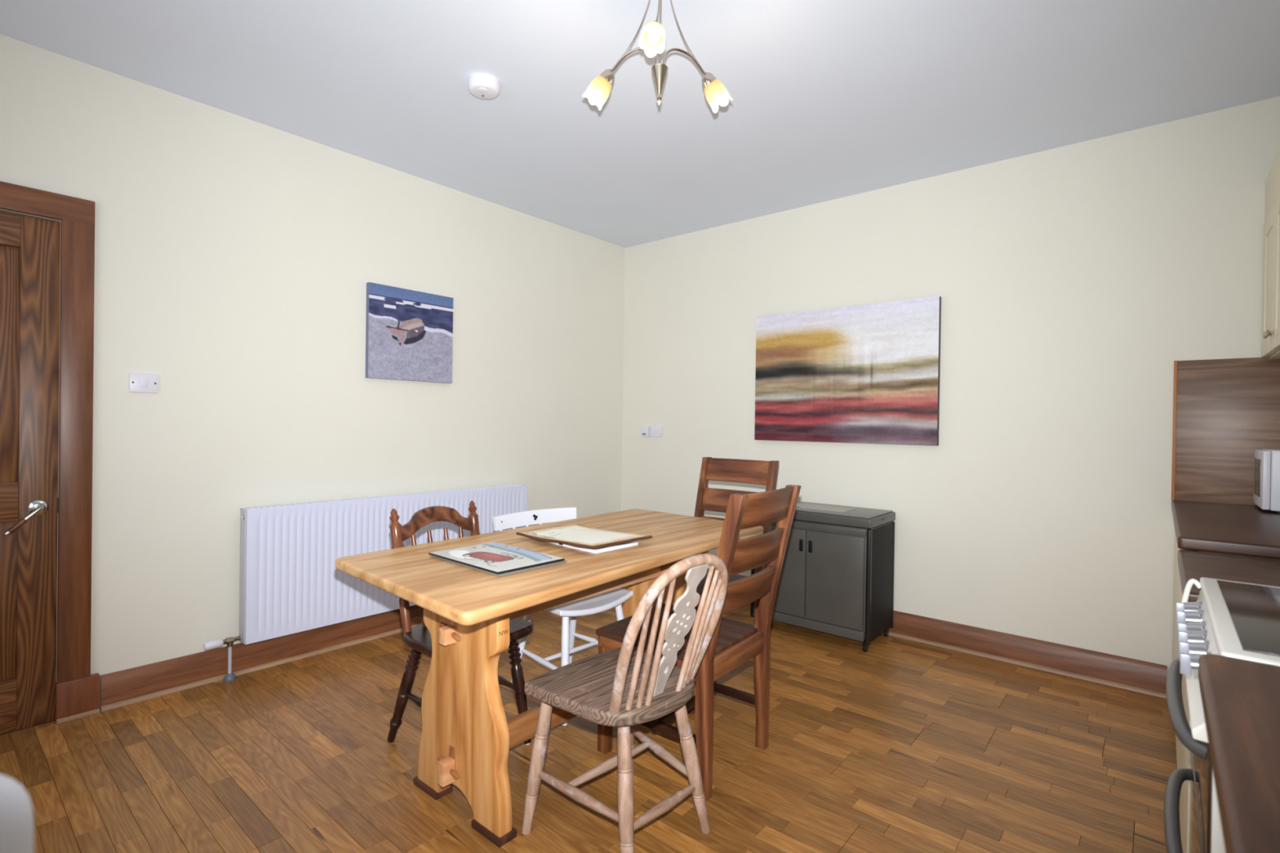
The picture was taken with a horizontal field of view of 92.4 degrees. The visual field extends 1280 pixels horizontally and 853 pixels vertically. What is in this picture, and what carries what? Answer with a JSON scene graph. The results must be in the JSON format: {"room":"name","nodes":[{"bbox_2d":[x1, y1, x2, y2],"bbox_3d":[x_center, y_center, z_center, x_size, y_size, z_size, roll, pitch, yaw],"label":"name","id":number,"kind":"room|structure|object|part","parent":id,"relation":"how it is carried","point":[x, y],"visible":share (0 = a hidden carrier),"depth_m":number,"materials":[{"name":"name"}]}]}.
{"room":"dining kitchen","nodes":[
{"label":"dining kitchen","id":0,"kind":"room"},
{"bbox_2d":[0,34,625,675],"bbox_3d":[-1.673,-0.145,3.286,0.120,2.645,4.600,1,0,40],"label":"wall","id":1,"kind":"structure","parent":0,"point":[236,256],"depth_m":2.98,"materials":[{"name":"paint"}]},
{"bbox_2d":[0,211,60,734],"bbox_3d":[-2.554,0.179,2.148,0.098,1.984,0.758,1,0,40],"label":"door","id":2,"kind":"structure","parent":1,"relation":"in","point":[30,246],"depth_m":2.38,"materials":[{"name":"brown wood"}]},
{"bbox_3d":[-2.589,1.071,2.172,0.039,0.200,0.536,1,0,40],"label":"rail","id":3,"kind":"part","parent":2,"relation":"part of","materials":[{"name":"brown wood"}]},
{"bbox_3d":[-2.487,0.667,2.296,0.016,0.610,0.222,1,0,40],"label":"panel","id":4,"kind":"part","parent":2,"relation":"part of","materials":[{"name":"brown wood"}]},
{"bbox_3d":[-2.578,0.288,2.167,0.039,0.150,0.536,1,0,40],"label":"rail","id":5,"kind":"part","parent":2,"relation":"part of","materials":[{"name":"brown wood"}]},
{"bbox_3d":[-2.474,-0.239,2.291,0.016,0.910,0.222,1,0,40],"label":"panel","id":6,"kind":"part","parent":2,"relation":"part of","materials":[{"name":"brown wood"}]},
{"bbox_3d":[-2.563,-0.752,2.162,0.039,0.122,0.536,1,0,40],"label":"rail","id":7,"kind":"part","parent":2,"relation":"part of","materials":[{"name":"brown wood"}]},
{"bbox_3d":[-2.339,0.326,2.375,0.058,0.074,0.076,1,0,40],"label":"handle","id":8,"kind":"part","parent":2,"relation":"part of","materials":[{"name":"silver metal"}]},
{"bbox_3d":[-2.318,0.313,2.441,0.004,0.060,0.004,1,0,40],"label":"strike plate","id":9,"kind":"part","parent":2,"relation":"part of","materials":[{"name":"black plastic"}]},
{"bbox_2d":[0,181,100,724],"bbox_3d":[-2.568,0.126,2.162,0.123,2.090,1.010,1,0,40],"label":"trim","id":10,"kind":"structure","parent":1,"relation":"attached to","point":[77,690],"depth_m":2.46,"materials":[{"name":"brown wood"}]},
{"bbox_2d":[128,372,158,392],"bbox_3d":[-2.131,-0.187,2.637,0.018,0.082,0.098,1,0,40],"label":"light switch","id":11,"kind":"object","parent":1,"relation":"attached to","point":[138,382],"visible":1,"depth_m":2.63,"materials":[{"name":"white plastic"}]},
{"bbox_2d":[99,604,422,711],"bbox_3d":[-1.187,1.112,3.766,0.037,0.140,3.224,1,0,40],"label":"baseboard","id":12,"kind":"structure","parent":1,"relation":"attached to","point":[121,688],"depth_m":2.91,"materials":[{"name":"brown wood"}]},
{"bbox_2d":[203,484,527,681],"bbox_3d":[-1.383,0.783,3.459,0.114,0.796,1.803,1,0,40],"label":"radiator","id":13,"kind":"object","parent":1,"relation":"attached to","point":[290,581],"visible":0.8,"depth_m":3.10,"materials":[{"name":"white metal"}]},
{"bbox_2d":[241,484,524,509],"bbox_3d":[-1.319,0.391,3.500,0.075,0.010,1.650,1,0,40],"label":"grille","id":14,"kind":"object","parent":13,"relation":"attached to","point":[396,498],"depth_m":3.39,"materials":[{"name":"white metal"}]},
{"bbox_2d":[364,282,453,383],"bbox_3d":[-1.327,-0.528,3.567,0.031,0.523,0.526,1,0,40],"label":"print","id":15,"kind":"object","parent":1,"relation":"attached to","point":[409,333],"visible":1,"depth_m":3.53,"materials":[{"name":"blue"}]},
{"bbox_2d":[0,586,1180,852],"bbox_3d":[-0.125,1.259,1.966,4.190,0.102,4.800,1,0,40],"label":"floor","id":16,"kind":"structure","parent":0,"point":[899,745],"depth_m":2.18,"materials":[{"name":"brown wood"}]},
{"bbox_2d":[0,773,34,852],"bbox_3d":[-0.522,0.703,0.158,0.360,1.018,0.390,1,0,0],"label":"chair","id":17,"kind":"object","parent":16,"relation":"on","point":[16,813],"visible":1,"depth_m":0.34,"materials":[{"name":"paint"}]},
{"bbox_2d":[386,500,533,744],"bbox_3d":[-0.678,0.755,2.320,0.432,0.886,0.419,1,0,40],"label":"chair","id":18,"kind":"object","parent":16,"relation":"on","point":[418,637],"visible":0.45,"depth_m":2.31,"materials":[{"name":"brown wood"}]},
{"bbox_3d":[-0.890,0.533,2.277,0.125,0.449,0.045,1,0,40],"label":"post","id":19,"kind":"part","parent":18,"relation":"part of","materials":[{"name":"brown wood"}]},
{"bbox_3d":[-0.875,0.984,2.293,0.172,0.422,0.046,1,0,26],"label":"leg","id":20,"kind":"part","parent":18,"relation":"part of","materials":[{"name":"brown wood"}]},
{"bbox_3d":[-0.806,0.376,2.430,0.049,0.118,0.326,1,0,40],"label":"crest rail","id":21,"kind":"part","parent":18,"relation":"part of","materials":[{"name":"brown wood"}]},
{"bbox_3d":[-0.647,0.769,2.293,0.350,0.034,0.419,1,0,40],"label":"seat","id":22,"kind":"part","parent":18,"relation":"part of","materials":[{"name":"brown wood"}]},
{"bbox_3d":[-0.670,0.535,2.537,0.125,0.449,0.045,1,0,40],"label":"post","id":23,"kind":"part","parent":18,"relation":"part of","materials":[{"name":"brown wood"}]},
{"bbox_3d":[-0.462,0.991,2.336,0.108,0.417,0.046,1,0,17],"label":"leg","id":24,"kind":"part","parent":18,"relation":"part of","materials":[{"name":"brown wood"}]},
{"bbox_2d":[335,508,763,848],"bbox_3d":[-0.226,0.826,2.416,0.911,0.756,1.690,1,0,40],"label":"dining table","id":25,"kind":"object","parent":16,"relation":"on","point":[467,738],"visible":0.73,"depth_m":1.91,"materials":[{"name":"brown wood"}]},
{"bbox_3d":[-0.555,0.828,1.927,0.450,0.719,0.046,1,0,40],"label":"panel","id":26,"kind":"part","parent":25,"relation":"part of","materials":[{"name":"brown wood"}]},
{"bbox_2d":[428,542,566,577],"bbox_3d":[-0.480,0.439,2.056,0.398,0.013,0.270,1,0,41],"label":"placemat","id":27,"kind":"object","parent":25,"relation":"on","point":[498,559],"visible":1,"depth_m":2.02,"materials":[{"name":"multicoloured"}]},
{"bbox_3d":[-0.251,0.604,2.313,0.034,0.100,1.030,1,0,40],"label":"rail","id":28,"kind":"part","parent":25,"relation":"part of","materials":[{"name":"brown wood"}]},
{"bbox_2d":[544,541,638,553],"bbox_3d":[-0.208,0.443,2.375,0.345,0.012,0.222,1,0,43],"label":"mat","id":29,"kind":"object","parent":25,"relation":"on","point":[633,543],"visible":0.32,"depth_m":2.25,"materials":[{"name":"white paper"}]},
{"bbox_2d":[515,524,652,549],"bbox_3d":[-0.222,0.423,2.381,0.452,0.020,0.316,1,0,43],"label":"placemat","id":30,"kind":"object","parent":29,"relation":"on","point":[573,535],"visible":1,"depth_m":2.35,"materials":[{"name":"beige paper"}]},
{"bbox_3d":[0.068,0.833,2.749,0.450,0.719,0.046,1,0,40],"label":"panel","id":31,"kind":"part","parent":25,"relation":"part of","materials":[{"name":"brown wood"}]},
{"bbox_2d":[493,506,633,725],"bbox_3d":[-0.340,0.804,2.782,0.509,0.797,0.480,1,0,43],"label":"chair","id":32,"kind":"object","parent":16,"relation":"on","point":[603,602],"visible":0.52,"depth_m":2.75,"materials":[{"name":"paint"}]},
{"bbox_3d":[-0.533,0.984,2.770,0.137,0.432,0.033,1,0,32],"label":"leg","id":33,"kind":"part","parent":32,"relation":"part of","materials":[{"name":"white paint"}]},
{"bbox_3d":[-0.501,0.436,2.937,0.052,0.066,0.480,1,0,43],"label":"crest rail","id":34,"kind":"part","parent":32,"relation":"part of","materials":[{"name":"white paint"}]},
{"bbox_3d":[-0.306,0.989,2.511,0.033,0.430,0.104,1,0,-8],"label":"leg","id":35,"kind":"part","parent":32,"relation":"part of","materials":[{"name":"white paint"}]},
{"bbox_3d":[-0.328,0.986,2.982,0.034,0.431,0.136,1,0,-21],"label":"leg","id":36,"kind":"part","parent":32,"relation":"part of","materials":[{"name":"white paint"}]},
{"bbox_3d":[-0.300,0.766,2.746,0.380,0.050,0.424,1,0,43],"label":"seat","id":37,"kind":"part","parent":32,"relation":"part of","materials":[{"name":"white paint"}]},
{"bbox_3d":[-0.068,0.991,2.764,0.104,0.430,0.033,1,0,5],"label":"leg","id":38,"kind":"part","parent":32,"relation":"part of","materials":[{"name":"white paint"}]},
{"bbox_2d":[521,554,728,852],"bbox_3d":[-0.023,0.779,1.828,0.505,0.868,0.467,1,0,44],"label":"chair","id":39,"kind":"object","parent":16,"relation":"on","point":[625,686],"visible":1,"depth_m":1.74,"materials":[{"name":"brown wood"}]},
{"bbox_3d":[-0.305,0.999,1.835,0.094,0.419,0.043,1,0,-26],"label":"leg","id":40,"kind":"part","parent":39,"relation":"part of","materials":[{"name":"beige wood"}]},
{"bbox_3d":[-0.058,0.784,1.861,0.408,0.038,0.453,1,0,44],"label":"seat","id":41,"kind":"part","parent":39,"relation":"part of","materials":[{"name":"brown wood"}]},
{"bbox_3d":[-0.038,1.003,1.649,0.109,0.421,0.082,1,0,44],"label":"leg","id":42,"kind":"part","parent":39,"relation":"part of","materials":[{"name":"beige wood"}]},
{"bbox_3d":[-0.042,1.001,2.107,0.043,0.419,0.094,1,0,24],"label":"leg","id":43,"kind":"part","parent":39,"relation":"part of","materials":[{"name":"beige wood"}]},
{"bbox_3d":[0.153,1.005,1.847,0.125,0.421,0.043,1,0,12],"label":"leg","id":44,"kind":"part","parent":39,"relation":"part of","materials":[{"name":"beige wood"}]},
{"bbox_2d":[595,484,800,800],"bbox_3d":[0.211,0.711,2.269,0.615,1.000,0.440,1,0,38],"label":"chair","id":45,"kind":"object","parent":16,"relation":"on","point":[732,643],"visible":0.76,"depth_m":2.14,"materials":[{"name":"brown wood"}]},
{"bbox_3d":[-0.016,0.799,2.447,0.022,0.066,0.428,1,0,38],"label":"seat rail","id":46,"kind":"part","parent":45,"relation":"part of","materials":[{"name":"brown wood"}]},
{"bbox_3d":[-0.127,1.011,2.283,0.042,0.390,0.042,1,0,38],"label":"leg","id":47,"kind":"part","parent":45,"relation":"part of","materials":[{"name":"brown wood"}]},
{"bbox_3d":[0.035,0.801,2.145,0.440,0.064,0.022,1,0,38],"label":"seat rail","id":48,"kind":"part","parent":45,"relation":"part of","materials":[{"name":"brown wood"}]},
{"bbox_3d":[0.150,0.771,2.317,0.460,0.022,0.436,1,0,38],"label":"seat","id":49,"kind":"part","parent":45,"relation":"part of","materials":[{"name":"brown wood"}]},
{"bbox_3d":[0.258,0.713,1.973,0.166,1.000,0.034,1,0,38],"label":"post","id":50,"kind":"part","parent":45,"relation":"part of","materials":[{"name":"brown wood"}]},
{"bbox_3d":[0.339,0.808,2.167,0.026,0.068,0.370,1,0,38],"label":"seat rail","id":51,"kind":"part","parent":45,"relation":"part of","materials":[{"name":"brown wood"}]},
{"bbox_3d":[0.377,0.566,2.139,0.063,0.100,0.416,1,0,38],"label":"rail","id":52,"kind":"part","parent":45,"relation":"part of","materials":[{"name":"brown wood"}]},
{"bbox_3d":[0.402,0.429,2.120,0.068,0.114,0.416,1,0,38],"label":"rail","id":53,"kind":"part","parent":45,"relation":"part of","materials":[{"name":"brown wood"}]},
{"bbox_3d":[0.432,0.275,2.098,0.069,0.115,0.416,1,0,38],"label":"rail","id":54,"kind":"part","parent":45,"relation":"part of","materials":[{"name":"brown wood"}]},
{"bbox_3d":[0.509,0.715,2.292,0.166,1.000,0.034,1,0,38],"label":"post","id":55,"kind":"part","parent":45,"relation":"part of","materials":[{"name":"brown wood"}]},
{"bbox_2d":[685,457,779,697],"bbox_3d":[0.346,0.691,3.097,0.450,1.035,0.623,1,0,40],"label":"chair","id":56,"kind":"object","parent":16,"relation":"on","point":[734,470],"visible":0.27,"depth_m":3.31,"materials":[{"name":"brown wood"}]},
{"bbox_3d":[0.329,0.689,3.399,0.034,1.035,0.174,1,0,40],"label":"post","id":57,"kind":"part","parent":56,"relation":"part of","materials":[{"name":"brown wood"}]},
{"bbox_3d":[0.318,1.015,2.759,0.042,0.390,0.042,1,0,40],"label":"leg","id":58,"kind":"part","parent":56,"relation":"part of","materials":[{"name":"brown wood"}]},
{"bbox_3d":[0.292,0.769,3.035,0.446,0.022,0.460,1,0,40],"label":"seat","id":59,"kind":"part","parent":56,"relation":"part of","materials":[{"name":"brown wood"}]},
{"bbox_3d":[0.504,0.403,3.277,0.426,0.121,0.069,1,0,40],"label":"rail","id":60,"kind":"part","parent":56,"relation":"part of","materials":[{"name":"brown wood"}]},
{"bbox_3d":[0.481,0.549,3.253,0.426,0.106,0.064,1,0,40],"label":"rail","id":61,"kind":"part","parent":56,"relation":"part of","materials":[{"name":"brown wood"}]},
{"bbox_3d":[0.531,0.239,3.305,0.426,0.122,0.071,1,0,40],"label":"rail","id":62,"kind":"part","parent":56,"relation":"part of","materials":[{"name":"brown wood"}]},
{"bbox_3d":[0.647,0.695,3.130,0.034,1.035,0.174,1,0,40],"label":"post","id":63,"kind":"part","parent":56,"relation":"part of","materials":[{"name":"brown wood"}]},
{"bbox_2d":[750,501,895,652],"bbox_3d":[1.069,0.848,3.646,0.726,0.735,0.433,1,0,40],"label":"cabinet","id":64,"kind":"object","parent":16,"relation":"on","point":[837,577],"visible":0.78,"depth_m":3.42,"materials":[{"name":"metal"}]},
{"bbox_3d":[0.692,0.850,3.739,0.024,0.620,0.028,1,0,40],"label":"corner post","id":65,"kind":"part","parent":64,"relation":"part of","materials":[{"name":"black plastic"}]},
{"bbox_3d":[0.821,0.838,3.609,0.327,0.500,0.018,1,0,40],"label":"door","id":66,"kind":"part","parent":64,"relation":"part of","materials":[{"name":"metal"}]},
{"bbox_3d":[0.917,0.679,3.505,0.022,0.068,0.021,1,0,40],"label":"handle","id":67,"kind":"part","parent":64,"relation":"part of","materials":[{"name":"black plastic"}]},
{"bbox_3d":[0.960,0.680,3.469,0.022,0.068,0.021,1,0,40],"label":"handle","id":68,"kind":"part","parent":64,"relation":"part of","materials":[{"name":"black plastic"}]},
{"bbox_2d":[795,502,857,512],"bbox_3d":[1.082,0.483,3.668,0.360,0.004,0.200,1,0,40],"label":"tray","id":69,"kind":"object","parent":64,"relation":"on","point":[802,505],"depth_m":3.63,"materials":[{"name":"white"}]},
{"bbox_3d":[1.075,0.842,3.394,0.327,0.500,0.018,1,0,40],"label":"door","id":70,"kind":"part","parent":64,"relation":"part of","materials":[{"name":"metal"}]},
{"bbox_3d":[1.082,0.516,3.652,0.724,0.050,0.410,1,0,40],"label":"lid","id":71,"kind":"part","parent":64,"relation":"part of","materials":[{"name":"metal"}]},
{"bbox_3d":[1.224,0.860,3.288,0.024,0.620,0.028,1,0,40],"label":"corner post","id":72,"kind":"part","parent":64,"relation":"part of","materials":[{"name":"black plastic"}]},
{"bbox_3d":[1.350,0.856,3.426,0.006,0.600,0.350,1,0,40],"label":"panel","id":73,"kind":"part","parent":64,"relation":"part of","materials":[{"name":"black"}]},
{"bbox_3d":[1.465,0.862,3.572,0.024,0.620,0.028,1,0,40],"label":"corner post","id":74,"kind":"part","parent":64,"relation":"part of","materials":[{"name":"black plastic"}]},
{"bbox_2d":[1172,530,1191,661],"bbox_3d":[2.462,0.811,2.384,0.581,0.865,0.614,1,0,40],"label":"base unit","id":75,"kind":"object","parent":16,"relation":"on","point":[1175,547],"visible":0.03,"depth_m":2.56,"materials":[{"name":"beige wood"}]},
{"bbox_3d":[2.248,0.747,2.565,0.020,0.725,0.610,1,0,40],"label":"door","id":76,"kind":"part","parent":75,"relation":"part of","materials":[{"name":"beige"}]},
{"bbox_2d":[1178,595,1191,852],"bbox_3d":[1.629,0.821,1.401,0.581,0.830,0.638,1,0,40],"label":"base unit","id":77,"kind":"object","parent":16,"relation":"on","point":[1184,753],"visible":0.12,"depth_m":1.49,"materials":[{"name":"beige"}]},
{"bbox_2d":[1177,549,1279,602],"bbox_3d":[1.629,0.387,1.397,0.600,0.038,0.638,1,0,40],"label":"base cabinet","id":78,"kind":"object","parent":77,"relation":"on","point":[1195,565],"depth_m":1.57,"materials":[{"name":"brown wood"}]},
{"bbox_2d":[1164,577,1279,852],"bbox_3d":[1.208,0.778,0.932,0.630,0.910,0.592,1,0,40],"label":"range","id":79,"kind":"object","parent":16,"relation":"on","point":[1228,618],"visible":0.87,"depth_m":1.04,"materials":[{"name":"white metal"}]},
{"bbox_3d":[0.991,0.726,1.117,0.058,0.027,0.496,1,0,40],"label":"handle","id":80,"kind":"part","parent":79,"relation":"part of","materials":[{"name":"grey metal"}]},
{"bbox_3d":[0.994,0.491,1.115,0.058,0.027,0.496,1,0,40],"label":"handle","id":81,"kind":"part","parent":79,"relation":"part of","materials":[{"name":"grey metal"}]},
{"bbox_3d":[1.192,0.357,1.325,0.035,0.058,0.012,1,0,45],"label":"trim","id":82,"kind":"part","parent":79,"relation":"part of","materials":[{"name":"white metal"}]},
{"bbox_3d":[1.136,0.378,1.258,0.033,0.046,0.046,1,0,40],"label":"knob","id":83,"kind":"part","parent":79,"relation":"part of","materials":[{"name":"silver metal"}]},
{"bbox_3d":[1.091,0.380,1.205,0.033,0.046,0.046,1,0,40],"label":"knob","id":84,"kind":"part","parent":79,"relation":"part of","materials":[{"name":"silver metal"}]},
{"bbox_3d":[1.003,0.893,1.106,0.006,0.412,0.560,1,0,40],"label":"oven glass","id":85,"kind":"part","parent":79,"relation":"part of","materials":[{"name":"brown"}]},
{"bbox_3d":[1.032,0.381,1.136,0.033,0.046,0.046,1,0,40],"label":"knob","id":86,"kind":"part","parent":79,"relation":"part of","materials":[{"name":"silver metal"}]},
{"bbox_3d":[0.997,0.383,1.094,0.033,0.046,0.046,1,0,40],"label":"knob","id":87,"kind":"part","parent":79,"relation":"part of","materials":[{"name":"silver metal"}]},
{"bbox_3d":[0.955,0.385,1.045,0.033,0.046,0.046,1,0,40],"label":"knob","id":88,"kind":"part","parent":79,"relation":"part of","materials":[{"name":"silver metal"}]},
{"bbox_3d":[0.913,0.386,0.995,0.033,0.046,0.046,1,0,40],"label":"knob","id":89,"kind":"part","parent":79,"relation":"part of","materials":[{"name":"silver metal"}]},
{"bbox_3d":[1.018,0.399,1.096,0.066,0.119,0.586,1,0,40],"label":"control panel","id":90,"kind":"part","parent":79,"relation":"part of","materials":[{"name":"white metal"}]},
{"bbox_3d":[1.008,0.566,1.104,0.006,0.185,0.560,1,0,40],"label":"oven glass","id":91,"kind":"part","parent":79,"relation":"part of","materials":[{"name":"brown glass"}]},
{"bbox_3d":[1.017,0.567,1.096,0.022,0.205,0.585,1,0,40],"label":"oven door","id":92,"kind":"part","parent":79,"relation":"part of","materials":[{"name":"white metal"}]},
{"bbox_2d":[1200,577,1279,666],"bbox_3d":[1.236,0.335,0.912,0.575,0.018,0.592,1,0,40],"label":"cooktop","id":93,"kind":"object","parent":79,"relation":"in","point":[1243,619],"depth_m":1.03,"materials":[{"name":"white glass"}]},
{"bbox_2d":[1175,547,1278,768],"bbox_3d":[2.049,0.807,1.897,0.581,0.865,0.648,1,0,40],"label":"base unit","id":94,"kind":"object","parent":16,"relation":"on","point":[1179,599],"visible":0.02,"depth_m":2.05,"materials":[{"name":"beige wood"}]},
{"bbox_3d":[1.836,0.743,2.078,0.020,0.725,0.644,1,0,40],"label":"door","id":95,"kind":"part","parent":94,"relation":"part of","materials":[{"name":"beige"}]},
{"bbox_2d":[1171,500,1279,559],"bbox_3d":[2.251,0.355,2.130,0.600,0.038,1.281,1,0,40],"label":"countertop","id":96,"kind":"structure","parent":94,"relation":"on","point":[1250,531],"depth_m":1.99,"materials":[{"name":"brown wood"}]},
{"bbox_2d":[1253,448,1279,513],"bbox_3d":[2.653,0.218,2.409,0.324,0.244,0.305,1,0,40],"label":"toaster","id":97,"kind":"object","parent":96,"relation":"on","point":[1266,489],"visible":1,"depth_m":2.39,"materials":[{"name":"white paint"}]},
{"bbox_3d":[2.539,0.211,2.506,0.022,0.230,0.300,1,0,40],"label":"door","id":98,"kind":"part","parent":97,"relation":"part of","materials":[{"name":"white plastic"}]},
{"bbox_3d":[2.662,0.213,2.401,0.300,0.235,0.305,1,0,40],"label":"casing","id":99,"kind":"part","parent":97,"relation":"part of","materials":[{"name":"white paint"}]},
{"bbox_3d":[0.765,0.797,0.374,0.574,0.865,0.813,1,0,40],"label":"base unit","id":100,"kind":"object","parent":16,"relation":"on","visible":0},
{"bbox_2d":[1198,653,1279,852],"bbox_3d":[0.751,0.343,0.359,0.600,0.038,0.870,1,0,40],"label":"countertop","id":101,"kind":"structure","parent":100,"relation":"on","point":[1241,698],"depth_m":0.62,"materials":[{"name":"brown wood"}]},
{"bbox_2d":[0,0,1279,248],"bbox_3d":[-0.085,-1.487,1.951,4.190,0.100,4.800,1,0,40],"label":"ceiling","id":102,"kind":"structure","parent":0,"point":[833,100],"depth_m":2.54,"materials":[{"name":"paint"}]},
{"bbox_2d":[467,72,500,99],"bbox_3d":[-0.656,-1.423,2.578,0.132,0.052,0.132,1,0,40],"label":"smoke detector","id":103,"kind":"object","parent":102,"relation":"attached to","point":[480,85],"visible":1,"depth_m":2.54,"materials":[{"name":"white plastic"}]},
{"bbox_2d":[582,0,733,112],"bbox_3d":[0.037,-1.229,1.985,0.422,0.413,0.478,1,0,40],"label":"ceiling light","id":104,"kind":"object","parent":102,"relation":"attached to","point":[652,38],"visible":1,"depth_m":1.99,"materials":[{"name":"silver metal"}]},
{"bbox_3d":[-0.143,-1.105,2.028,0.097,0.104,0.080,1,0,40],"label":"lamp shade","id":105,"kind":"part","parent":104,"relation":"part of","materials":[{"name":"white glass"}]},
{"bbox_3d":[-0.021,-1.181,1.984,0.161,0.080,0.008,1,0,21],"label":"arm","id":106,"kind":"part","parent":104,"relation":"part of","materials":[{"name":"silver metal"}]},
{"bbox_3d":[0.037,-1.100,1.735,0.073,0.104,0.100,1,0,10],"label":"lamp shade","id":107,"kind":"part","parent":104,"relation":"part of","materials":[{"name":"white glass"}]},
{"bbox_3d":[0.040,-1.116,1.746,0.038,0.054,0.044,1,0,40],"label":"bulb","id":108,"kind":"part","parent":104,"relation":"part of","materials":[{"name":"beige glass"}]},
{"bbox_3d":[0.053,-1.179,1.861,0.008,0.080,0.161,1,0,6],"label":"arm","id":109,"kind":"part","parent":104,"relation":"part of","materials":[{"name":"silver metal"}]},
{"bbox_3d":[0.064,-1.275,1.950,0.008,0.270,0.008,1,0,40],"label":"stem","id":110,"kind":"part","parent":104,"relation":"part of","materials":[{"name":"silver metal"}]},
{"bbox_3d":[0.145,-1.179,1.989,0.161,0.080,0.008,1,0,-25],"label":"arm","id":111,"kind":"part","parent":104,"relation":"part of","materials":[{"name":"silver metal"}]},
{"bbox_3d":[0.258,-1.099,2.044,0.097,0.105,0.074,1,0,-21],"label":"lamp shade","id":112,"kind":"part","parent":104,"relation":"part of","materials":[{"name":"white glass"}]},
{"bbox_2d":[621,96,1279,672],"bbox_3d":[1.420,-0.102,3.759,4.230,2.645,0.120,1,0,40],"label":"wall","id":113,"kind":"structure","parent":0,"point":[1071,281],"depth_m":3.21,"materials":[{"name":"paint"}]},
{"bbox_2d":[640,426,662,436],"bbox_3d":[0.088,0.035,4.784,0.188,0.082,0.036,1,0,40],"label":"thermostat","id":114,"kind":"object","parent":113,"relation":"attached to","point":[654,431],"visible":1,"depth_m":4.79,"materials":[{"name":"white plastic"}]},
{"bbox_3d":[0.123,0.036,4.769,0.115,0.082,0.012,1,0,40],"label":"plate","id":115,"kind":"part","parent":114,"relation":"part of","materials":[{"name":"white plastic"}]},
{"bbox_2d":[754,296,941,445],"bbox_3d":[1.237,-0.319,3.813,1.155,0.837,0.035,1,0,40],"label":"abstract painting","id":116,"kind":"object","parent":113,"relation":"attached to","point":[869,373],"visible":1,"depth_m":3.74,"materials":[{"name":"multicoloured fabric"}]},
{"bbox_2d":[882,610,1167,698],"bbox_3d":[1.128,1.145,3.895,3.364,0.140,0.037,1,0,40],"label":"baseboard","id":117,"kind":"structure","parent":113,"relation":"attached to","point":[1120,672],"depth_m":3.13,"materials":[{"name":"brown wood"}]},
{"bbox_2d":[1171,357,1279,506],"bbox_3d":[2.667,0.022,2.614,0.602,0.637,0.016,1,0,40],"label":"backsplash","id":118,"kind":"structure","parent":113,"relation":"attached to","point":[1224,411],"depth_m":2.70,"materials":[{"name":"brown"}]},
{"bbox_3d":[1.464,-0.085,0.630,0.120,2.645,4.600,1,0,40],"label":"wall","id":119,"kind":"structure","parent":0,"visible":0},
{"bbox_2d":[1261,147,1279,359],"bbox_3d":[2.553,-0.665,2.266,0.343,0.760,0.700,1,0,40],"label":"upper cabinet","id":120,"kind":"object","parent":119,"relation":"attached to","point":[1270,341],"visible":1,"depth_m":2.40,"materials":[{"name":"beige wood"}]},
{"bbox_3d":[2.409,-0.358,2.348,0.025,0.028,0.027,1,0,40],"label":"knob","id":121,"kind":"part","parent":120,"relation":"part of","materials":[{"name":"silver metal"}]},
{"bbox_3d":[2.564,-0.958,2.259,0.310,0.175,0.700,1,0,40],"label":"cornice","id":122,"kind":"part","parent":120,"relation":"part of","materials":[{"name":"beige wood"}]},
{"bbox_3d":[2.338,-0.583,2.223,0.025,0.575,0.340,1,0,40],"label":"door","id":123,"kind":"part","parent":120,"relation":"part of","materials":[{"name":"beige"}]}
]}

